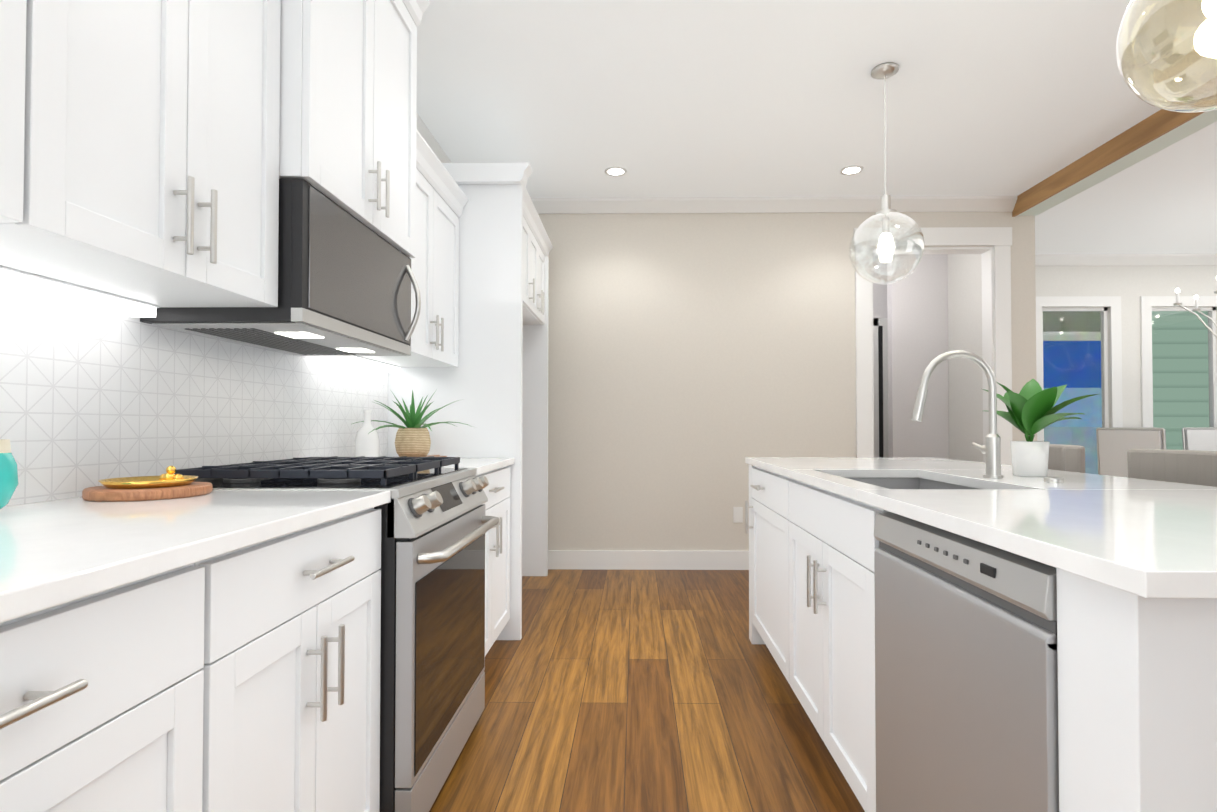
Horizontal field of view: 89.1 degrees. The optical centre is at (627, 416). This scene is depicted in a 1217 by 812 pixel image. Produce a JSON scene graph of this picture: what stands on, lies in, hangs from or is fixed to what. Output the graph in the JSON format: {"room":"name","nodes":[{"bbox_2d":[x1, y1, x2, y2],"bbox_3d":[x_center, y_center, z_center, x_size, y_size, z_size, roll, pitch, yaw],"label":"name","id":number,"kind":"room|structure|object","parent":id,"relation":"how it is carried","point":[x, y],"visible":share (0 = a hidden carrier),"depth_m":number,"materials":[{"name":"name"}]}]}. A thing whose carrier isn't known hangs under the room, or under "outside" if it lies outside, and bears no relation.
{"room":"dining room and kitchen","nodes":[
{"label":"dining room and kitchen","id":0,"kind":"room"},
{"bbox_2d":[395,428,430,456],"bbox_3d":[-0.971,0.121,2.797,0.156,0.135,0.156,0,-1,1],"label":"basket planter","id":1,"kind":"object","parent":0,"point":[409,442],"depth_m":2.74,"materials":[{"name":"beige wicker"}]},
{"bbox_2d":[429,569,864,811],"bbox_3d":[3.804,1.159,2.758,10.400,0.080,12.700,0,-1,1],"label":"floor","id":2,"kind":"structure","parent":0,"point":[639,691],"depth_m":2.31,"materials":[{"name":"brown wood"}]},
{"bbox_2d":[0,563,204,811],"bbox_3d":[-0.919,0.640,0.442,0.667,0.883,0.927,0,-1,1],"label":"base cabinet","id":3,"kind":"object","parent":2,"relation":"on","point":[101,701],"visible":0.96,"depth_m":0.74,"materials":[{"name":"white wood"}]},
{"bbox_2d":[194,507,380,811],"bbox_3d":[-0.908,0.653,1.220,0.667,0.883,0.624,0,-1,1],"label":"base cabinet","id":4,"kind":"object","parent":2,"relation":"on","point":[291,669],"visible":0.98,"depth_m":1.16,"materials":[{"name":"white wood"}]},
{"bbox_2d":[159,456,499,811],"bbox_3d":[-0.846,0.623,1.918,0.766,0.964,0.762,0,-1,1],"label":"gas range","id":5,"kind":"object","parent":2,"relation":"on","point":[437,524],"visible":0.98,"depth_m":1.67,"materials":[{"name":"silver metal"}]},
{"bbox_2d":[388,162,552,639],"bbox_3d":[-0.845,-0.062,3.800,0.725,2.394,1.439,0,-1,1],"label":"enclosure","id":6,"kind":"object","parent":2,"relation":"on","point":[495,382],"visible":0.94,"depth_m":3.13,"materials":[{"name":"white wood"}]},
{"bbox_2d":[476,466,509,655],"bbox_3d":[-0.889,0.676,2.704,0.667,0.883,0.802,0,-1,1],"label":"base cabinet","id":7,"kind":"object","parent":2,"relation":"on","point":[497,567],"visible":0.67,"depth_m":2.81,"materials":[{"name":"white wood"}]},
{"bbox_2d":[441,458,513,474],"bbox_3d":[-0.898,0.218,2.710,0.649,0.030,0.806,0,-1,1],"label":"countertop","id":8,"kind":"structure","parent":7,"relation":"on","point":[483,465],"depth_m":2.71,"materials":[{"name":"white stone"}]},
{"bbox_2d":[355,410,378,456],"bbox_3d":[-1.099,0.089,2.610,0.096,0.225,0.096,0,-1,1],"label":"bottle vase","id":9,"kind":"object","parent":8,"relation":"on","point":[366,444],"visible":0.83,"depth_m":2.58,"materials":[{"name":"white ceramic"}]},
{"bbox_2d":[353,390,474,456],"bbox_3d":[-0.959,0.039,2.825,0.540,0.332,0.567,0,-1,1],"label":"potted plant","id":10,"kind":"object","parent":8,"relation":"on","point":[412,439],"visible":0.85,"depth_m":2.75,"materials":[{"name":"green plant"}]},
{"bbox_2d":[745,462,968,729],"bbox_3d":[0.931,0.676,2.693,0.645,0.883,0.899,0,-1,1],"label":"base cabinet","id":11,"kind":"object","parent":2,"relation":"on","point":[812,572],"depth_m":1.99,"materials":[{"name":"white wood"}]},
{"bbox_2d":[874,512,1058,811],"bbox_3d":[0.889,0.657,1.155,0.616,0.871,0.617,0,-1,1],"label":"dishwasher","id":12,"kind":"object","parent":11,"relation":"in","point":[966,689],"visible":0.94,"depth_m":1.08,"materials":[{"name":"silver metal"}]},
{"bbox_2d":[745,458,1216,601],"bbox_3d":[1.070,0.206,1.917,0.965,0.030,2.486,0,-1,1],"label":"countertop","id":13,"kind":"structure","parent":11,"relation":"on","point":[1147,540],"depth_m":1.14,"materials":[{"name":"white stone"}]},
{"bbox_2d":[911,350,1002,477],"bbox_3d":[1.021,-0.007,1.960,0.278,0.395,0.138,0,-1,1],"label":"faucet","id":14,"kind":"object","parent":13,"relation":"on","point":[991,449],"depth_m":1.91,"materials":[{"name":"silver metal"}]},
{"bbox_2d":[983,379,1097,476],"bbox_3d":[1.330,0.032,1.984,0.264,0.319,0.346,0,-1,1],"label":"potted plant","id":15,"kind":"object","parent":13,"relation":"on","point":[1032,409],"visible":0.96,"depth_m":1.95,"materials":[{"name":"green plant"}]},
{"bbox_2d":[1044,477,1062,482],"bbox_3d":[1.210,0.182,1.758,0.043,0.011,0.044,0,-1,1],"label":"switch","id":16,"kind":"object","parent":13,"relation":"attached to","point":[1047,479],"depth_m":1.74,"materials":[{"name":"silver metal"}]},
{"bbox_2d":[1048,444,1084,472],"bbox_3d":[1.537,0.614,2.466,0.475,0.999,0.440,0,-1,1],"label":"bar stool","id":17,"kind":"object","parent":2,"relation":"on","point":[1070,458],"visible":0.15,"depth_m":2.31,"materials":[{"name":"grey fabric"}]},
{"bbox_2d":[1096,428,1165,477],"bbox_3d":[4.156,0.624,4.950,0.500,1.060,0.472,0,-1,-24],"label":"chair","id":18,"kind":"object","parent":2,"relation":"on","point":[1114,445],"visible":0.27,"depth_m":4.91,"materials":[{"name":"white fabric"}]},
{"bbox_2d":[1112,427,1156,427],"bbox_3d":[4.995,0.638,5.861,0.472,1.060,0.500,0,-1,1],"label":"dining chair","id":19,"kind":"object","parent":2,"relation":"on","point":[1134,427],"visible":0.02,"depth_m":6.09,"materials":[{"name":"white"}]},
{"bbox_2d":[1127,449,1216,486],"bbox_3d":[1.529,0.604,1.847,0.475,0.999,0.440,0,-1,1],"label":"bar stool","id":20,"kind":"object","parent":2,"relation":"on","point":[1196,467],"visible":0.08,"depth_m":1.92,"materials":[{"name":"grey fabric"}]},
{"bbox_2d":[1182,427,1216,450],"bbox_3d":[5.695,0.638,5.852,0.472,1.060,0.500,0,-1,1],"label":"dining chair","id":21,"kind":"object","parent":2,"relation":"on","point":[1200,438],"visible":0.4,"depth_m":6.05,"materials":[{"name":"white fabric"}]},
{"bbox_3d":[-0.933,0.623,-0.623,0.667,0.883,1.197,0,-1,1],"label":"base cabinet","id":22,"kind":"object","parent":2,"relation":"on","visible":0},
{"bbox_2d":[0,490,390,622],"bbox_3d":[-0.931,0.178,0.165,0.649,0.030,2.758,0,-1,1],"label":"countertop","id":23,"kind":"structure","parent":22,"relation":"on","point":[53,553],"depth_m":0.94,"materials":[{"name":"white stone"}]},
{"bbox_2d":[0,439,17,508],"bbox_3d":[-1.154,0.109,1.075,0.136,0.135,0.136,0,-1,1],"label":"vase","id":24,"kind":"object","parent":23,"relation":"on","point":[8,475],"visible":1,"depth_m":1.09,"materials":[{"name":"teal ceramic"}]},
{"bbox_2d":[82,466,212,501],"bbox_3d":[-1.094,0.149,1.418,0.236,0.067,0.236,0,-1,1],"label":"serving board","id":25,"kind":"object","parent":23,"relation":"on","point":[169,484],"visible":1,"depth_m":1.36,"materials":[{"name":"brown wood"}]},
{"bbox_2d":[98,466,198,488],"bbox_3d":[-1.099,0.138,1.424,0.184,0.044,0.184,0,-1,1],"label":"tray","id":26,"kind":"object","parent":25,"relation":"on","point":[169,480],"depth_m":1.40,"materials":[{"name":"gold metal"}]},
{"bbox_2d":[538,212,1036,550],"bbox_3d":[0.881,-0.240,4.709,4.356,2.780,0.120,0,-1,1],"label":"wall","id":27,"kind":"structure","parent":0,"point":[695,360],"depth_m":4.66,"materials":[{"name":"beige paint"}]},
{"bbox_2d":[416,113,451,162],"bbox_3d":[-1.216,-1.647,0.608,0.070,0.095,8.179,0,-1,1],"label":"crown molding","id":28,"kind":"structure","parent":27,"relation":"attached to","point":[421,127],"depth_m":3.63,"materials":[{"name":"white wood"}]},
{"bbox_2d":[548,550,748,569],"bbox_3d":[0.258,1.079,4.628,2.909,0.140,0.015,0,-1,1],"label":"baseboard","id":29,"kind":"structure","parent":27,"relation":"attached to","point":[641,560],"depth_m":4.61,"materials":[{"name":"white wood"}]},
{"bbox_2d":[733,507,742,522],"bbox_3d":[0.828,0.739,4.630,0.070,0.116,0.008,0,-1,1],"label":"electrical outlet plate","id":30,"kind":"object","parent":27,"relation":"attached to","point":[737,514],"visible":1,"depth_m":4.63,"materials":[{"name":"white plastic"}]},
{"bbox_2d":[531,196,1016,213],"bbox_3d":[0.889,-1.583,4.635,3.994,0.095,0.070,0,-1,1],"label":"crown molding","id":31,"kind":"structure","parent":27,"relation":"attached to","point":[771,204],"depth_m":4.62,"materials":[{"name":"white wood"}]},
{"bbox_2d":[854,227,1011,464],"bbox_3d":[2.289,-0.130,4.681,1.170,2.560,0.156,0,-1,1],"label":"door frame","id":32,"kind":"structure","parent":27,"relation":"attached to","point":[996,311],"depth_m":4.62,"materials":[{"name":"white wood"}]},
{"bbox_2d":[417,0,1216,262],"bbox_3d":[3.804,-1.700,2.804,10.400,0.080,12.700,0,-1,1],"label":"ceiling","id":33,"kind":"structure","parent":0,"point":[693,98],"depth_m":3.25,"materials":[{"name":"white paint"}]},
{"bbox_2d":[605,166,626,176],"bbox_3d":[-0.079,-1.635,4.134,0.149,0.006,0.149,0,-1,-5],"label":"recessed light","id":34,"kind":"object","parent":33,"relation":"in","point":[615,171],"depth_m":4.13,"materials":[{"name":"white plastic"}]},
{"bbox_2d":[840,165,863,174],"bbox_3d":[1.491,-1.636,4.113,0.149,0.006,0.149,0,-1,-5],"label":"recessed light","id":35,"kind":"object","parent":33,"relation":"in","point":[853,169],"depth_m":4.11,"materials":[{"name":"white plastic"}]},
{"bbox_2d":[849,62,924,283],"bbox_3d":[1.231,-1.145,2.949,0.332,1.025,0.332,0,-1,1],"label":"pendant light","id":36,"kind":"object","parent":33,"relation":"hanging from","point":[885,214],"visible":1,"depth_m":2.92,"materials":[{"name":"clear glass"}]},
{"bbox_2d":[1017,110,1216,215],"bbox_3d":[2.938,-1.634,0.553,0.162,0.124,8.179,0,-1,1],"label":"header beam","id":37,"kind":"structure","parent":33,"relation":"attached to","point":[1190,127],"depth_m":3.68,"materials":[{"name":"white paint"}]},
{"bbox_2d":[1012,76,1216,216],"bbox_3d":[2.845,-1.629,0.554,0.022,0.134,8.179,0,-1,1],"label":"wood beam","id":38,"kind":"structure","parent":37,"relation":"attached to","point":[1156,125],"depth_m":3.67,"materials":[{"name":"brown wood"}]},
{"bbox_2d":[1116,0,1216,112],"bbox_3d":[1.178,-1.152,1.229,0.332,1.065,0.332,0,-1,1],"label":"pendant light","id":39,"kind":"object","parent":33,"relation":"hanging from","point":[1209,11],"visible":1,"depth_m":1.27,"materials":[{"name":"clear glass"}]},
{"bbox_2d":[1173,277,1216,336],"bbox_3d":[5.435,-1.099,5.123,1.362,1.047,1.362,0,-1,1],"label":"dining chandelier","id":40,"kind":"object","parent":33,"relation":"hanging from","point":[1177,290],"visible":1,"depth_m":5.49,"materials":[{"name":"silver metal"}]},
{"bbox_2d":[873,263,884,317],"bbox_3d":[2.158,-0.211,6.502,1.569,2.780,0.100,0,-1,1],"label":"wall","id":41,"kind":"structure","parent":0,"point":[878,289],"depth_m":6.46,"materials":[{"name":"white paint"}]},
{"bbox_2d":[873,318,887,456],"bbox_3d":[2.722,0.078,6.430,0.360,2.200,0.019,0,-1,1],"label":"door frame","id":42,"kind":"structure","parent":41,"relation":"attached to","point":[880,340],"depth_m":6.43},
{"bbox_2d":[885,254,948,458],"bbox_3d":[2.677,-0.224,5.695,0.509,2.780,0.100,0,-1,1],"label":"wall","id":43,"kind":"structure","parent":0,"point":[912,307],"depth_m":5.65,"materials":[{"name":"white paint"}]},
{"bbox_2d":[947,254,982,461],"bbox_3d":[3.000,-0.227,5.522,0.140,2.780,1.559,0,-1,1],"label":"wall","id":44,"kind":"structure","parent":0,"point":[965,380],"depth_m":5.35,"materials":[{"name":"white paint"}]},
{"bbox_2d":[1035,265,1216,427],"bbox_3d":[6.065,-0.215,6.221,5.970,2.780,0.120,0,-1,1],"label":"wall","id":45,"kind":"structure","parent":0,"point":[1130,285],"depth_m":6.19,"materials":[{"name":"white paint"}]},
{"bbox_2d":[1035,254,1216,265],"bbox_3d":[6.064,-1.559,6.147,5.969,0.095,0.070,0,-1,1],"label":"crown molding","id":46,"kind":"structure","parent":45,"relation":"attached to","point":[1040,259],"depth_m":6.15,"materials":[{"name":"white"}]},
{"bbox_3d":[-1.301,-0.305,0.638,0.100,2.780,8.280,0,-1,1],"label":"wall","id":47,"kind":"structure","parent":0,"visible":0},
{"bbox_2d":[0,288,387,505],"bbox_3d":[-1.242,-0.053,0.958,0.008,0.456,4.329,0,-1,1],"label":"tile backsplash","id":48,"kind":"structure","parent":47,"relation":"attached to","point":[90,397],"depth_m":1.58,"materials":[{"name":"tile"}]},
{"bbox_2d":[0,0,26,222],"bbox_3d":[-1.046,-0.835,0.510,0.410,1.153,0.813,0,-1,1],"label":"upper cabinet","id":49,"kind":"object","parent":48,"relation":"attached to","point":[12,61],"visible":1,"depth_m":0.89,"materials":[{"name":"white wood"}]},
{"bbox_2d":[0,0,280,316],"bbox_3d":[-1.037,-0.824,1.238,0.410,1.153,0.640,0,-1,1],"label":"upper cabinet","id":50,"kind":"object","parent":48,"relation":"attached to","point":[151,158],"visible":1,"depth_m":1.18,"materials":[{"name":"white wood"}]},
{"bbox_2d":[315,129,467,372],"bbox_3d":[-1.017,-0.665,2.727,0.410,0.883,0.803,0,-1,1],"label":"upper cabinet","id":51,"kind":"object","parent":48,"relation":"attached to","point":[441,199],"visible":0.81,"depth_m":2.75,"materials":[{"name":"white wood"}]},
{"bbox_2d":[279,0,428,257],"bbox_3d":[-0.993,-1.084,1.947,0.480,0.970,0.764,0,-1,1],"label":"upper cabinet","id":52,"kind":"object","parent":47,"relation":"attached to","point":[348,105],"visible":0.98,"depth_m":1.84,"materials":[{"name":"white wood"}]},
{"bbox_2d":[140,179,420,355],"bbox_3d":[-0.995,-0.409,1.936,0.474,0.369,0.754,0,-1,1],"label":"over-the-range microwave","id":53,"kind":"object","parent":52,"relation":"attached to","point":[345,278],"visible":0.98,"depth_m":1.72,"materials":[{"name":"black metal"}]},
{"label":"outside","id":54,"kind":"structure","parent":0,"visible":0},
{"bbox_2d":[1043,311,1101,473],"bbox_3d":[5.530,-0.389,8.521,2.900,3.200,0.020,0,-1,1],"label":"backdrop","id":55,"kind":"structure","parent":54,"point":[1072,363],"depth_m":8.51,"materials":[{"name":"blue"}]},
{"bbox_2d":[1152,311,1208,449],"bbox_3d":[10.030,-0.390,8.461,6.100,3.200,0.020,0,-1,1],"label":"house siding","id":56,"kind":"structure","parent":54,"point":[1173,430],"depth_m":8.49,"materials":[{"name":"green wood"}]}
]}

